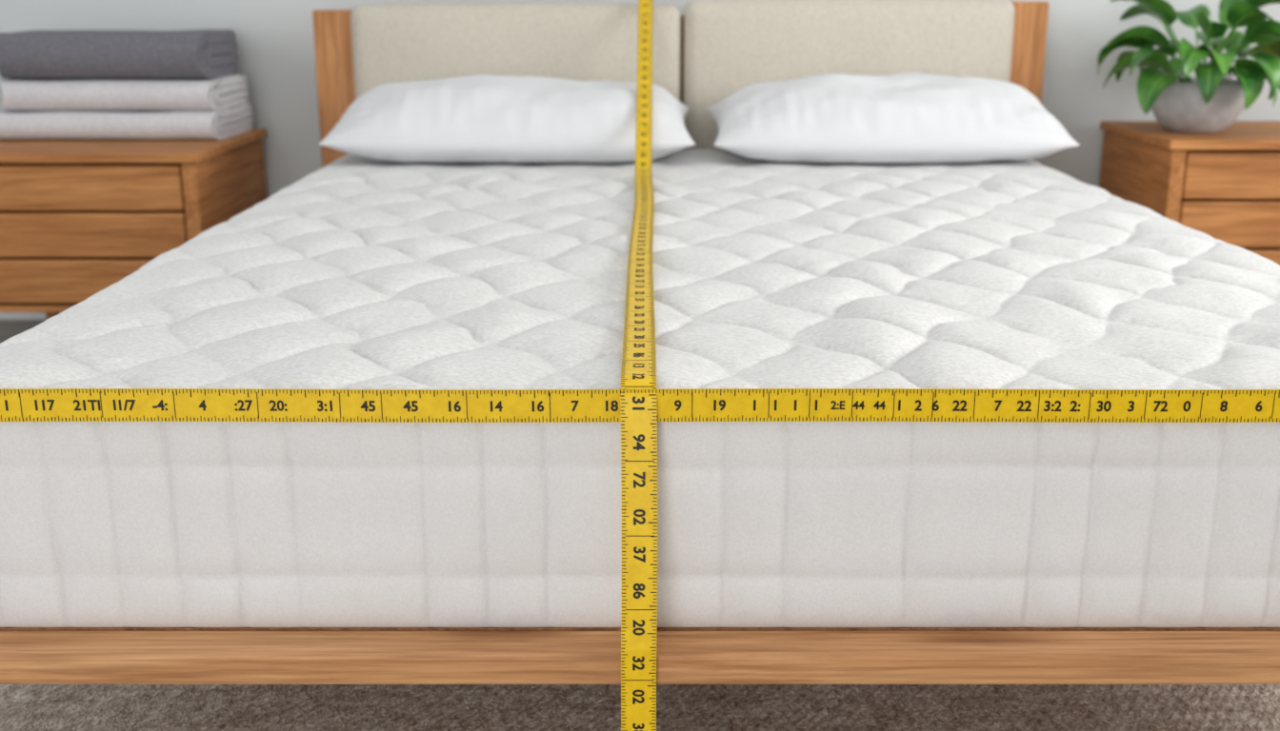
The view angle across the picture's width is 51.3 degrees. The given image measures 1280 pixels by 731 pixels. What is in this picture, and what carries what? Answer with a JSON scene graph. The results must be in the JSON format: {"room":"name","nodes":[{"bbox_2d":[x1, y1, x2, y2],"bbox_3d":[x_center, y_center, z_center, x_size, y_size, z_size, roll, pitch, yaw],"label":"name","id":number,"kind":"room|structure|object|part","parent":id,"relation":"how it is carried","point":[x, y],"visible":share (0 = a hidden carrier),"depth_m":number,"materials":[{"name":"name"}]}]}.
{"room":"bedroom","nodes":[
{"label":"bedroom","id":0,"kind":"room"},
{"bbox_2d":[0,320,45,343],"bbox_3d":[0.100,0.766,0.806,5.800,0.100,6.540,0,16,0],"label":"floor","id":1,"kind":"structure","parent":0,"point":[9,329],"depth_m":3.75,"materials":[{"name":"grey wood"}]},
{"bbox_2d":[0,128,267,319],"bbox_3d":[-1.363,-0.309,3.452,0.675,0.548,0.595,0,16,0],"label":"nightstand","id":2,"kind":"object","parent":1,"relation":"on","point":[78,218],"visible":0.55,"depth_m":3.16,"materials":[{"name":"brown wood"}]},
{"bbox_3d":[-1.658,-0.193,3.751,0.040,0.165,0.040,0,16,0],"label":"leg","id":3,"kind":"part","parent":2,"relation":"part of","materials":[{"name":"brown wood"}]},
{"bbox_3d":[-1.363,-0.202,3.198,0.573,0.106,0.019,0,16,0],"label":"drawer","id":4,"kind":"part","parent":2,"relation":"part of","materials":[{"name":"brown wood"}]},
{"bbox_3d":[-1.363,-0.418,3.138,0.573,0.106,0.019,0,16,0],"label":"drawer","id":5,"kind":"part","parent":2,"relation":"part of","materials":[{"name":"brown wood"}]},
{"bbox_3d":[-1.363,-0.310,3.168,0.573,0.106,0.019,0,16,0],"label":"drawer","id":6,"kind":"part","parent":2,"relation":"part of","materials":[{"name":"brown wood"}]},
{"bbox_2d":[0,29,253,139],"bbox_3d":[-1.335,-0.729,3.444,0.576,0.264,0.313,0,16,0],"label":"folded towels","id":7,"kind":"object","parent":2,"relation":"on","point":[59,85],"visible":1,"depth_m":3.32,"materials":[{"name":"white fabric"}]},
{"bbox_2d":[0,684,1279,730],"bbox_3d":[0.115,0.346,2.100,2.210,0.014,3.460,0,16,0],"label":"area rug","id":8,"kind":"object","parent":1,"relation":"on","point":[23,708],"visible":0.03,"depth_m":1.73,"materials":[{"name":"carpet"}]},
{"bbox_2d":[0,0,1279,684],"bbox_3d":[0.103,-0.217,2.452,1.887,0.880,2.360,0,16,0],"label":"frame","id":9,"kind":"object","parent":8,"relation":"on","point":[706,54],"visible":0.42,"depth_m":1.42,"materials":[{"name":"brown wood"}]},
{"bbox_3d":[-0.786,-0.510,3.559,0.107,0.850,0.070,0,16,0],"label":"headboard post","id":10,"kind":"part","parent":9,"relation":"part of","materials":[{"name":"brown wood"}]},
{"bbox_2d":[350,2,680,100],"bbox_3d":[-0.319,-0.695,3.472,0.847,0.482,0.096,0,16,0],"label":"cushion","id":11,"kind":"object","parent":9,"relation":"on","point":[390,43],"depth_m":3.40,"materials":[{"name":"beige fabric"}]},
{"bbox_2d":[0,148,1279,627],"bbox_3d":[0.107,-0.147,2.435,1.727,0.285,2.191,0,16,0],"label":"mattress","id":12,"kind":"object","parent":9,"relation":"on","point":[359,272],"visible":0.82,"depth_m":1.41,"materials":[{"name":"white fabric"}]},
{"bbox_2d":[318,74,695,162],"bbox_3d":[-0.306,-0.607,3.225,0.866,0.190,0.414,0,16,0],"label":"pillow","id":13,"kind":"object","parent":12,"relation":"on","point":[479,117],"visible":0.94,"depth_m":3.06,"materials":[{"name":"fabric"}]},
{"bbox_2d":[620,0,657,730],"bbox_3d":[0.005,-0.196,2.356,0.040,0.884,2.583,0,16,0],"label":"measuring tape","id":14,"kind":"object","parent":12,"relation":"on","point":[638,369],"visible":0.98,"depth_m":1.37,"materials":[{"name":"yellow plastic"}]},
{"bbox_2d":[0,388,1279,422],"bbox_3d":[0.107,0.041,1.344,1.698,0.036,0.001,0,16,0],"label":"measuring tape","id":15,"kind":"object","parent":12,"relation":"on","point":[16,405],"visible":1,"depth_m":1.34,"materials":[{"name":"yellow plastic"}]},
{"bbox_2d":[706,72,1079,162],"bbox_3d":[0.590,-0.608,3.225,0.841,0.193,0.414,0,16,0],"label":"pillow","id":16,"kind":"object","parent":12,"relation":"on","point":[907,117],"visible":1,"depth_m":3.06,"materials":[{"name":"fabric"}]},
{"bbox_3d":[0.102,0.307,1.404,1.883,0.034,0.060,0,16,0],"label":"rail","id":17,"kind":"part","parent":9,"relation":"part of","materials":[{"name":"brown wood"}]},
{"bbox_3d":[0.108,-0.608,3.555,1.683,0.630,0.025,0,16,0],"label":"headboard panel","id":18,"kind":"part","parent":9,"relation":"part of","materials":[{"name":"fabric"}]},
{"bbox_2d":[682,0,1015,149],"bbox_3d":[0.536,-0.701,3.470,0.847,0.495,0.095,0,16,0],"label":"cushion","id":19,"kind":"object","parent":9,"relation":"on","point":[730,46],"depth_m":3.40,"materials":[{"name":"beige fabric"}]},
{"bbox_3d":[0.999,-0.520,3.556,0.097,0.870,0.070,0,16,0],"label":"headboard post","id":20,"kind":"part","parent":9,"relation":"part of","materials":[{"name":"brown wood"}]},
{"bbox_2d":[1099,120,1279,265],"bbox_3d":[1.596,-0.330,3.492,0.668,0.568,0.505,0,16,0],"label":"nightstand","id":21,"kind":"object","parent":1,"relation":"on","point":[1224,186],"visible":0.59,"depth_m":3.24,"materials":[{"name":"brown wood"}]},
{"bbox_2d":[1097,0,1279,133],"bbox_3d":[1.410,-0.762,3.342,0.470,0.344,0.482,0,16,0],"label":"potted plant","id":22,"kind":"object","parent":21,"relation":"on","point":[1207,103],"visible":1,"depth_m":3.27,"materials":[{"name":"green plant"}]},
{"bbox_3d":[1.405,-0.656,3.368,0.236,0.127,0.236,0,16,0],"label":"pot","id":23,"kind":"part","parent":22,"relation":"part of","materials":[{"name":"grey ceramic"}]},
{"bbox_3d":[1.596,-0.344,3.252,0.566,0.113,0.019,0,16,0],"label":"drawer","id":24,"kind":"part","parent":21,"relation":"part of","materials":[{"name":"brown wood"}]},
{"bbox_3d":[1.596,-0.458,3.220,0.566,0.113,0.019,0,16,0],"label":"drawer","id":25,"kind":"part","parent":21,"relation":"part of","materials":[{"name":"brown wood"}]},
{"bbox_3d":[1.596,-0.229,3.284,0.566,0.113,0.019,0,16,0],"label":"drawer","id":26,"kind":"part","parent":21,"relation":"part of","materials":[{"name":"brown wood"}]},
{"bbox_2d":[0,0,1279,198],"bbox_3d":[0.100,-1.400,3.544,5.800,2.600,0.100,0,16,0],"label":"wall","id":27,"kind":"structure","parent":0,"point":[274,40],"depth_m":3.64,"materials":[{"name":"white paint"}]},
{"bbox_2d":[0,312,60,319],"bbox_3d":[0.100,-0.180,3.825,5.600,0.100,0.015,0,16,0],"label":"baseboard","id":28,"kind":"structure","parent":27,"relation":"attached to","point":[3,315],"depth_m":3.83,"materials":[{"name":"white paint"}]}
]}

